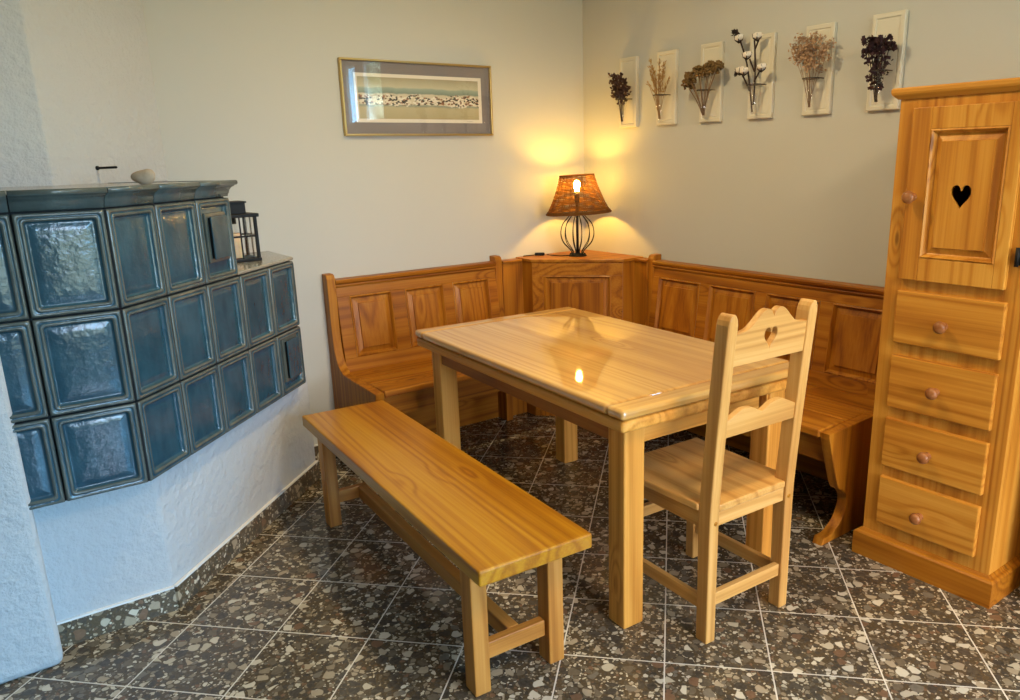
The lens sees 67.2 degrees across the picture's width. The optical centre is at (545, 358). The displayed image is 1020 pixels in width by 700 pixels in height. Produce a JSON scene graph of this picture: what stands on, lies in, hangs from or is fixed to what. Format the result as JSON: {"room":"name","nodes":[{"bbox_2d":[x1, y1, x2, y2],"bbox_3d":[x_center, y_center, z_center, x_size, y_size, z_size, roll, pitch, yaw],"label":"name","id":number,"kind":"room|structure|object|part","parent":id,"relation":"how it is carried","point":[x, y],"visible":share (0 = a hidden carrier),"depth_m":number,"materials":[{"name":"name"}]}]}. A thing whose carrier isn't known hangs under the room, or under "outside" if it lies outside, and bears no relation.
{"room":"traditional dwelling","nodes":[
{"label":"traditional dwelling","id":0,"kind":"room"},
{"bbox_2d":[0,358,62,683],"bbox_3d":[-2.068,-0.358,2.239,0.643,2.550,1.105,-12,18,-35],"label":"wall pillar","id":1,"kind":"structure","parent":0,"point":[30,642],"depth_m":2.20,"materials":[{"name":"paint"}]},
{"bbox_2d":[0,0,167,186],"bbox_3d":[-2.002,-1.150,2.516,1.334,1.160,0.450,-12,18,-35],"label":"wall","id":2,"kind":"structure","parent":0,"point":[77,91],"depth_m":2.70,"materials":[{"name":"paint"}]},
{"bbox_2d":[95,166,117,169],"bbox_3d":[-1.606,-0.700,2.805,0.083,0.015,0.016,0,15,9],"label":"nail","id":3,"kind":"object","parent":2,"relation":"attached to","point":[96,167],"visible":1,"depth_m":2.80,"materials":[{"name":"black metal"}]},
{"bbox_2d":[33,371,315,621],"bbox_3d":[-1.469,0.479,2.976,1.365,0.530,0.988,-12,18,-35],"label":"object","id":4,"kind":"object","parent":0,"point":[101,550],"depth_m":2.56,"materials":[{"name":"paint"}]},
{"bbox_2d":[0,180,305,509],"bbox_3d":[-1.464,-0.169,2.736,1.324,0.894,1.120,-12,18,-35],"label":"stove","id":5,"kind":"object","parent":4,"relation":"on","point":[134,336],"visible":1,"depth_m":2.30,"materials":[{"name":"blue"}]},
{"bbox_3d":[-1.436,-0.490,2.309,0.481,0.056,1.081,1,15,8],"label":"cornice","id":6,"kind":"part","parent":5,"relation":"part of","materials":[{"name":"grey ceramic"}]},
{"bbox_2d":[131,169,155,183],"bbox_3d":[-1.297,-0.588,2.468,0.076,0.048,0.048,-2,15,-2],"label":"stone","id":7,"kind":"object","parent":5,"relation":"on","point":[146,176],"visible":0.95,"depth_m":2.45,"materials":[{"name":"beige stone"}]},
{"bbox_3d":[-1.167,-0.432,2.712,0.016,0.172,0.129,1,15,8],"label":"soot door","id":8,"kind":"part","parent":5,"relation":"part of","materials":[{"name":"ceramic"}]},
{"bbox_3d":[-1.147,-0.431,2.709,0.005,0.148,0.105,1,15,8],"label":"door","id":9,"kind":"part","parent":5,"relation":"part of","materials":[{"name":"ceramic"}]},
{"bbox_2d":[229,201,261,262],"bbox_3d":[-1.278,-0.525,3.151,0.156,0.241,0.156,-13,19,-38],"label":"lantern","id":10,"kind":"object","parent":5,"relation":"on","point":[237,208],"visible":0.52,"depth_m":3.13,"materials":[{"name":"black metal"}]},
{"bbox_2d":[229,201,245,213],"bbox_3d":[-1.280,-0.618,3.126,0.090,0.049,0.090,-13,19,-38],"label":"roof vent","id":11,"kind":"object","parent":10,"relation":"attached to","point":[236,207],"depth_m":3.10,"materials":[{"name":"black metal"}]},
{"bbox_2d":[233,231,242,257],"bbox_3d":[-1.277,-0.473,3.157,0.053,0.112,0.053,-12,18,-35],"label":"candle","id":12,"kind":"object","parent":10,"relation":"in","point":[237,241],"visible":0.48,"depth_m":3.14,"materials":[{"name":"beige wax"}]},
{"bbox_3d":[-1.269,-0.523,3.244,0.012,0.166,0.012,-13,19,-38],"label":"corner post","id":13,"kind":"part","parent":10,"relation":"part of","materials":[{"name":"black metal"}]},
{"bbox_3d":[-1.187,-0.500,3.149,0.012,0.166,0.012,-13,19,-38],"label":"corner post","id":14,"kind":"part","parent":10,"relation":"part of","materials":[{"name":"black metal"}]},
{"bbox_2d":[237,251,292,274],"bbox_3d":[-1.229,-0.399,3.169,0.373,0.014,0.637,-12,18,-35],"label":"shelf","id":15,"kind":"object","parent":5,"relation":"attached to","point":[271,261],"depth_m":3.11,"materials":[{"name":"beige stone"}]},
{"bbox_3d":[-1.091,-0.007,3.271,0.016,0.189,0.131,1,15,8],"label":"soot door","id":16,"kind":"part","parent":5,"relation":"part of","materials":[{"name":"ceramic"}]},
{"bbox_3d":[-1.071,-0.007,3.268,0.005,0.165,0.107,1,15,8],"label":"door","id":17,"kind":"part","parent":5,"relation":"part of","materials":[{"name":"ceramic"}]},
{"bbox_2d":[57,460,319,647],"bbox_3d":[-1.209,0.699,2.987,0.204,0.088,1.377,4,15,18],"label":"baseboard","id":18,"kind":"structure","parent":4,"relation":"attached to","point":[73,630],"depth_m":2.61,"materials":[{"name":"stone"}]},
{"bbox_2d":[142,0,584,444],"bbox_3d":[-1.889,-0.588,3.105,5.440,2.550,0.120,-12,18,-35],"label":"wall","id":19,"kind":"structure","parent":0,"point":[247,92],"depth_m":3.71,"materials":[{"name":"paint"}]},
{"bbox_2d":[314,444,336,460],"bbox_3d":[-1.138,0.471,3.853,0.175,0.088,0.012,-12,18,-35],"label":"baseboard","id":20,"kind":"structure","parent":19,"relation":"attached to","point":[315,445],"depth_m":3.84,"materials":[{"name":"stone"}]},
{"bbox_2d":[337,57,493,135],"bbox_3d":[-0.619,-1.292,3.813,0.830,0.349,0.025,-12,18,-35],"label":"framed print","id":21,"kind":"object","parent":19,"relation":"attached to","point":[379,97],"visible":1,"depth_m":3.79,"materials":[{"name":"gold metal"}]},
{"bbox_2d":[0,412,1019,699],"bbox_3d":[-0.151,1.235,1.211,5.440,0.100,5.840,-12,18,-35],"label":"floor","id":22,"kind":"structure","parent":0,"point":[310,609],"depth_m":2.45,"materials":[{"name":"stone"}]},
{"bbox_2d":[322,255,512,432],"bbox_3d":[-0.509,0.008,3.889,1.000,0.935,0.530,-12,18,-35],"label":"bench","id":23,"kind":"object","parent":22,"relation":"on","point":[384,366],"visible":0.62,"depth_m":3.86,"materials":[{"name":"brown wood"}]},
{"bbox_3d":[-0.895,0.089,3.616,0.042,0.935,0.525,-12,18,-35],"label":"panel","id":24,"kind":"part","parent":23,"relation":"part of","materials":[{"name":"brown wood"}]},
{"bbox_3d":[-0.856,-0.177,3.824,0.223,0.302,0.050,-12,18,-35],"label":"panel","id":25,"kind":"part","parent":23,"relation":"part of","materials":[{"name":"brown wood"}]},
{"bbox_3d":[-0.483,0.043,3.862,0.916,0.032,0.445,-12,18,-35],"label":"seat","id":26,"kind":"part","parent":23,"relation":"part of","materials":[{"name":"brown wood"}]},
{"bbox_3d":[-0.655,-0.441,3.961,0.916,0.038,0.066,-12,18,-35],"label":"rail","id":27,"kind":"part","parent":23,"relation":"part of","materials":[{"name":"brown wood"}]},
{"bbox_3d":[-0.633,-0.229,3.992,0.916,0.438,0.076,-12,18,-35],"label":"frame","id":28,"kind":"part","parent":23,"relation":"part of","materials":[{"name":"brown wood"}]},
{"bbox_3d":[-0.617,-0.227,3.995,0.224,0.302,0.050,-12,18,-35],"label":"panel","id":29,"kind":"part","parent":23,"relation":"part of","materials":[{"name":"brown wood"}]},
{"bbox_3d":[-0.391,-0.275,4.156,0.224,0.302,0.050,-12,18,-35],"label":"panel","id":30,"kind":"part","parent":23,"relation":"part of","materials":[{"name":"brown wood"}]},
{"bbox_3d":[-0.127,-0.073,4.165,0.042,0.935,0.525,-12,18,-35],"label":"panel","id":31,"kind":"part","parent":23,"relation":"part of","materials":[{"name":"brown wood"}]},
{"bbox_2d":[302,400,591,696],"bbox_3d":[-0.431,0.573,2.680,0.354,0.450,1.517,-11,17,-32],"label":"bench","id":32,"kind":"object","parent":22,"relation":"on","point":[493,530],"visible":1,"depth_m":2.30,"materials":[{"name":"brown wood"}]},
{"bbox_3d":[-0.883,0.489,3.132,0.050,0.405,0.062,-11,17,-32],"label":"leg","id":33,"kind":"part","parent":32,"relation":"part of","materials":[{"name":"brown wood"}]},
{"bbox_3d":[-0.436,0.377,2.629,0.354,0.045,1.517,-11,17,-32],"label":"seat","id":34,"kind":"part","parent":32,"relation":"part of","materials":[{"name":"brown wood"}]},
{"bbox_3d":[-0.194,0.738,2.117,0.050,0.405,0.062,-11,17,-32],"label":"leg","id":35,"kind":"part","parent":32,"relation":"part of","materials":[{"name":"brown wood"}]},
{"bbox_3d":[0.014,0.698,2.249,0.052,0.405,0.062,-11,17,-32],"label":"leg","id":36,"kind":"part","parent":32,"relation":"part of","materials":[{"name":"brown wood"}]},
{"bbox_2d":[502,250,647,415],"bbox_3d":[0.172,-0.112,4.333,0.641,0.911,0.603,-12,18,-35],"label":"base cabinet","id":37,"kind":"object","parent":22,"relation":"on","point":[615,285],"visible":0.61,"depth_m":4.24,"materials":[{"name":"brown wood"}]},
{"bbox_3d":[-0.191,-0.111,4.401,0.135,0.892,0.063,-12,18,-35],"label":"filler panel","id":38,"kind":"part","parent":37,"relation":"part of","materials":[{"name":"brown wood"}]},
{"bbox_2d":[523,173,611,256],"bbox_3d":[0.156,-0.799,4.270,0.428,0.451,0.391,-12,18,-35],"label":"table lamp","id":39,"kind":"object","parent":37,"relation":"on","point":[601,207],"visible":1,"depth_m":4.17,"materials":[{"name":"brown wicker"}]},
{"bbox_2d":[535,252,544,255],"bbox_3d":[-0.033,-0.601,4.386,0.056,0.016,0.020,-2,15,-2],"label":"switch","id":40,"kind":"object","parent":39,"relation":"attached to","point":[540,253],"depth_m":4.38,"materials":[{"name":"black plastic"}]},
{"bbox_3d":[0.010,-0.591,4.361,0.269,0.008,0.061,1,15,9],"label":"power cord","id":41,"kind":"part","parent":39,"relation":"part of","materials":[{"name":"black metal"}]},
{"bbox_3d":[0.178,-0.757,4.289,0.028,0.330,0.028,-12,18,-35],"label":"lamp stem","id":42,"kind":"part","parent":39,"relation":"part of","materials":[{"name":"black metal"}]},
{"bbox_3d":[0.179,-0.914,4.250,0.369,0.213,0.370,-14,17,-34],"label":"lamp shade","id":43,"kind":"part","parent":39,"relation":"part of","materials":[{"name":"wicker"}]},
{"bbox_3d":[0.182,-0.110,4.304,0.374,0.722,0.015,1,15,8],"label":"door panel","id":44,"kind":"part","parent":37,"relation":"part of","materials":[{"name":"brown wood"}]},
{"bbox_3d":[0.182,-0.114,4.306,0.362,0.848,0.362,-12,18,-35],"label":"cupboard door","id":45,"kind":"part","parent":37,"relation":"part of","materials":[{"name":"brown wood"}]},
{"bbox_3d":[0.555,-0.103,4.304,0.063,0.892,0.097,-12,18,-35],"label":"filler panel","id":46,"kind":"part","parent":37,"relation":"part of","materials":[{"name":"brown wood"}]},
{"bbox_2d":[415,307,788,628],"bbox_3d":[0.174,0.309,3.041,0.817,0.750,1.401,-11,17,-32],"label":"dining table","id":47,"kind":"object","parent":22,"relation":"on","point":[628,384],"visible":0.9,"depth_m":2.63,"materials":[{"name":"brown wood"}]},
{"bbox_3d":[-0.430,0.274,3.372,0.079,0.678,0.079,-11,17,-32],"label":"leg","id":48,"kind":"part","parent":47,"relation":"part of","materials":[{"name":"brown wood"}]},
{"bbox_3d":[0.099,0.172,3.713,0.079,0.678,0.079,-11,17,-32],"label":"leg","id":49,"kind":"part","parent":47,"relation":"part of","materials":[{"name":"brown wood"}]},
{"bbox_3d":[0.251,0.515,2.388,0.079,0.678,0.079,-11,17,-32],"label":"leg","id":50,"kind":"part","parent":47,"relation":"part of","materials":[{"name":"brown wood"}]},
{"bbox_3d":[0.780,0.413,2.729,0.079,0.678,0.079,-11,17,-32],"label":"leg","id":51,"kind":"part","parent":47,"relation":"part of","materials":[{"name":"brown wood"}]},
{"bbox_2d":[643,298,816,643],"bbox_3d":[0.519,0.305,2.468,0.412,1.031,0.497,-11,17,-33],"label":"dining chair","id":52,"kind":"object","parent":22,"relation":"on","point":[708,485],"visible":0.91,"depth_m":2.32,"materials":[{"name":"brown wood"}]},
{"bbox_3d":[0.372,0.440,2.422,0.020,0.056,0.358,-11,17,-32],"label":"seat rail","id":53,"kind":"part","parent":52,"relation":"part of","materials":[{"name":"brown wood"}]},
{"bbox_3d":[0.546,0.527,2.811,0.038,0.428,0.038,-11,17,-32],"label":"leg","id":54,"kind":"part","parent":52,"relation":"part of","materials":[{"name":"brown wood"}]},
{"bbox_3d":[0.507,0.373,2.506,0.412,0.024,0.448,-11,17,-32],"label":"seat","id":55,"kind":"part","parent":52,"relation":"part of","materials":[{"name":"brown wood"}]},
{"bbox_3d":[0.492,0.372,2.217,0.039,1.031,0.097,-11,17,-32],"label":"leg","id":56,"kind":"part","parent":52,"relation":"part of","materials":[{"name":"brown wood"}]},
{"bbox_3d":[0.625,0.448,2.347,0.290,0.044,0.022,-11,17,-32],"label":"seat rail","id":57,"kind":"part","parent":52,"relation":"part of","materials":[{"name":"brown wood"}]},
{"bbox_3d":[0.629,0.165,2.256,0.301,0.078,0.026,-11,17,-32],"label":"rail","id":58,"kind":"part","parent":52,"relation":"part of","materials":[{"name":"brown wood"}]},
{"bbox_3d":[0.635,-0.074,2.176,0.302,0.151,0.035,-11,17,-33],"label":"rail","id":59,"kind":"part","parent":52,"relation":"part of","materials":[{"name":"brown wood"}]},
{"bbox_3d":[0.770,0.318,2.397,0.039,1.031,0.097,-11,17,-32],"label":"leg","id":60,"kind":"part","parent":52,"relation":"part of","materials":[{"name":"brown wood"}]},
{"bbox_2d":[645,254,884,545],"bbox_3d":[0.822,0.070,3.532,0.583,0.935,1.488,-12,18,-35],"label":"bench","id":61,"kind":"object","parent":22,"relation":"on","point":[836,424],"visible":0.46,"depth_m":3.28,"materials":[{"name":"brown wood"}]},
{"bbox_3d":[0.392,-0.068,4.097,0.578,0.935,0.042,-12,18,-35],"label":"panel","id":62,"kind":"part","parent":61,"relation":"part of","materials":[{"name":"brown wood"}]},
{"bbox_3d":[0.685,-0.261,4.006,0.050,0.302,0.290,-12,18,-35],"label":"panel","id":63,"kind":"part","parent":61,"relation":"part of","materials":[{"name":"brown wood"}]},
{"bbox_3d":[0.893,-0.195,3.734,0.050,0.302,0.283,-12,18,-35],"label":"panel","id":64,"kind":"part","parent":61,"relation":"part of","materials":[{"name":"brown wood"}]},
{"bbox_3d":[0.998,-0.168,3.609,0.076,0.438,1.404,-12,18,-35],"label":"frame","id":65,"kind":"part","parent":61,"relation":"part of","materials":[{"name":"brown wood"}]},
{"bbox_3d":[1.016,-0.379,3.572,0.066,0.038,1.404,-12,18,-35],"label":"rail","id":66,"kind":"part","parent":61,"relation":"part of","materials":[{"name":"brown wood"}]},
{"bbox_3d":[1.100,-0.130,3.464,0.050,0.302,0.286,-12,18,-35],"label":"panel","id":67,"kind":"part","parent":61,"relation":"part of","materials":[{"name":"brown wood"}]},
{"bbox_3d":[0.788,0.103,3.514,0.498,0.032,1.404,-12,18,-35],"label":"seat","id":68,"kind":"part","parent":61,"relation":"part of","materials":[{"name":"brown wood"}]},
{"bbox_3d":[1.256,0.206,2.970,0.578,0.935,0.042,-12,18,-35],"label":"panel","id":69,"kind":"part","parent":61,"relation":"part of","materials":[{"name":"brown wood"}]},
{"bbox_3d":[1.304,-0.065,3.197,0.050,0.302,0.275,-12,18,-35],"label":"panel","id":70,"kind":"part","parent":61,"relation":"part of","materials":[{"name":"brown wood"}]},
{"bbox_2d":[852,77,1019,608],"bbox_3d":[1.461,-0.066,2.603,0.555,1.638,0.490,-12,18,-35],"label":"tall cabinet","id":71,"kind":"object","parent":22,"relation":"on","point":[942,511],"visible":1,"depth_m":2.46,"materials":[{"name":"brown wood"}]},
{"bbox_3d":[1.162,-0.516,2.444,0.045,0.041,0.041,-12,18,-35],"label":"knob","id":72,"kind":"part","parent":71,"relation":"part of","materials":[{"name":"brown wood"}]},
{"bbox_3d":[1.265,0.544,2.612,0.045,0.041,0.041,-12,18,-35],"label":"knob","id":73,"kind":"part","parent":71,"relation":"part of","materials":[{"name":"brown wood"}]},
{"bbox_3d":[1.262,0.329,2.553,0.045,0.041,0.041,-12,18,-35],"label":"knob","id":74,"kind":"part","parent":71,"relation":"part of","materials":[{"name":"brown wood"}]},
{"bbox_3d":[1.299,0.530,2.617,0.021,0.178,0.341,-12,18,-35],"label":"drawer","id":75,"kind":"part","parent":71,"relation":"part of","materials":[{"name":"brown wood"}]},
{"bbox_3d":[1.260,0.112,2.492,0.045,0.041,0.041,-12,18,-35],"label":"knob","id":76,"kind":"part","parent":71,"relation":"part of","materials":[{"name":"brown wood"}]},
{"bbox_3d":[1.294,0.319,2.562,0.021,0.177,0.341,-12,18,-35],"label":"drawer","id":77,"kind":"part","parent":71,"relation":"part of","materials":[{"name":"brown wood"}]},
{"bbox_3d":[1.257,-0.100,2.434,0.045,0.041,0.041,-12,18,-35],"label":"knob","id":78,"kind":"part","parent":71,"relation":"part of","materials":[{"name":"brown wood"}]},
{"bbox_3d":[1.289,0.105,2.506,0.021,0.184,0.341,-12,18,-35],"label":"drawer","id":79,"kind":"part","parent":71,"relation":"part of","materials":[{"name":"brown wood"}]},
{"bbox_3d":[1.284,-0.114,2.448,0.021,0.178,0.341,-12,18,-35],"label":"drawer","id":80,"kind":"part","parent":71,"relation":"part of","materials":[{"name":"brown wood"}]},
{"bbox_3d":[1.460,-0.845,2.412,0.512,0.034,0.490,-12,18,-35],"label":"cornice","id":81,"kind":"part","parent":71,"relation":"part of","materials":[{"name":"brown wood"}]},
{"bbox_3d":[1.271,-0.498,2.353,0.021,0.539,0.329,-12,18,-35],"label":"cabinet door","id":82,"kind":"part","parent":71,"relation":"part of","materials":[{"name":"brown wood"}]},
{"bbox_3d":[1.276,-0.498,2.339,0.010,0.323,0.155,-12,18,-35],"label":"door panel","id":83,"kind":"part","parent":71,"relation":"part of","materials":[{"name":"brown wood"}]},
{"bbox_3d":[1.275,-0.498,2.338,0.017,0.400,0.232,-12,18,-35],"label":"panel moulding","id":84,"kind":"part","parent":71,"relation":"part of","materials":[{"name":"brown wood"}]},
{"bbox_2d":[582,0,1019,365],"bbox_3d":[1.951,-0.497,2.400,0.120,2.550,5.600,-12,18,-35],"label":"wall","id":85,"kind":"structure","parent":0,"point":[791,193],"depth_m":3.49,"materials":[{"name":"paint"}]},
{"bbox_2d":[615,56,638,127],"bbox_3d":[0.416,-1.420,4.083,0.098,0.356,0.134,-12,18,-35],"label":"vase","id":86,"kind":"object","parent":85,"relation":"attached to","point":[629,66],"visible":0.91,"depth_m":4.08,"materials":[{"name":"beige paint"}]},
{"bbox_2d":[608,72,631,121],"bbox_3d":[0.395,-1.397,4.083,0.107,0.254,0.138,-12,18,-35],"label":"bunch","id":87,"kind":"object","parent":86,"relation":"in","point":[620,88],"visible":1,"depth_m":4.07,"materials":[{"name":"brown plant"}]},
{"bbox_2d":[653,49,678,125],"bbox_3d":[0.586,-1.366,3.862,0.098,0.356,0.134,-12,18,-35],"label":"vase","id":88,"kind":"object","parent":85,"relation":"attached to","point":[669,109],"visible":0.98,"depth_m":3.87,"materials":[{"name":"beige paint"}]},
{"bbox_2d":[646,58,669,118],"bbox_3d":[0.566,-1.362,3.851,0.082,0.296,0.151,-12,18,-35],"label":"bunch","id":89,"kind":"object","parent":88,"relation":"in","point":[653,77],"visible":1,"depth_m":3.84,"materials":[{"name":"beige plant"}]},
{"bbox_2d":[696,41,724,122],"bbox_3d":[0.762,-1.310,3.633,0.098,0.356,0.134,-12,18,-35],"label":"vase","id":90,"kind":"object","parent":85,"relation":"attached to","point":[715,51],"visible":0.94,"depth_m":3.64,"materials":[{"name":"beige paint"}]},
{"bbox_2d":[681,60,723,115],"bbox_3d":[0.736,-1.278,3.620,0.113,0.243,0.252,-12,18,-35],"label":"bunch","id":91,"kind":"object","parent":90,"relation":"in","point":[709,67],"visible":1,"depth_m":3.60,"materials":[{"name":"brown plant"}]},
{"bbox_2d":[746,32,777,118],"bbox_3d":[0.937,-1.255,3.405,0.098,0.356,0.134,-12,18,-35],"label":"vase","id":92,"kind":"object","parent":85,"relation":"attached to","point":[766,50],"visible":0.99,"depth_m":3.41,"materials":[{"name":"beige paint"}]},
{"bbox_2d":[731,29,766,111],"bbox_3d":[0.895,-1.282,3.392,0.063,0.362,0.204,-12,18,-35],"label":"bunch","id":93,"kind":"object","parent":92,"relation":"in","point":[756,36],"visible":1,"depth_m":3.39,"materials":[{"name":"beige plant"}]},
{"bbox_2d":[802,22,837,115],"bbox_3d":[1.111,-1.199,3.177,0.098,0.356,0.134,-12,18,-35],"label":"vase","id":94,"kind":"object","parent":85,"relation":"attached to","point":[822,95],"visible":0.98,"depth_m":3.19,"materials":[{"name":"beige paint"}]},
{"bbox_2d":[788,31,836,106],"bbox_3d":[1.090,-1.198,3.168,0.112,0.299,0.199,-12,18,-35],"label":"bunch","id":95,"kind":"object","parent":94,"relation":"in","point":[803,50],"visible":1,"depth_m":3.15,"materials":[{"name":"beige plant"}]},
{"bbox_2d":[866,9,908,110],"bbox_3d":[1.290,-1.143,2.944,0.098,0.356,0.134,-12,18,-35],"label":"vase","id":96,"kind":"object","parent":85,"relation":"attached to","point":[895,23],"visible":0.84,"depth_m":2.94,"materials":[{"name":"beige paint"}]},
{"bbox_2d":[861,34,897,101],"bbox_3d":[1.268,-1.114,2.934,0.091,0.246,0.140,-12,18,-35],"label":"bunch","id":97,"kind":"object","parent":96,"relation":"in","point":[874,46],"visible":0.99,"depth_m":2.92,"materials":[{"name":"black plant"}]}
]}

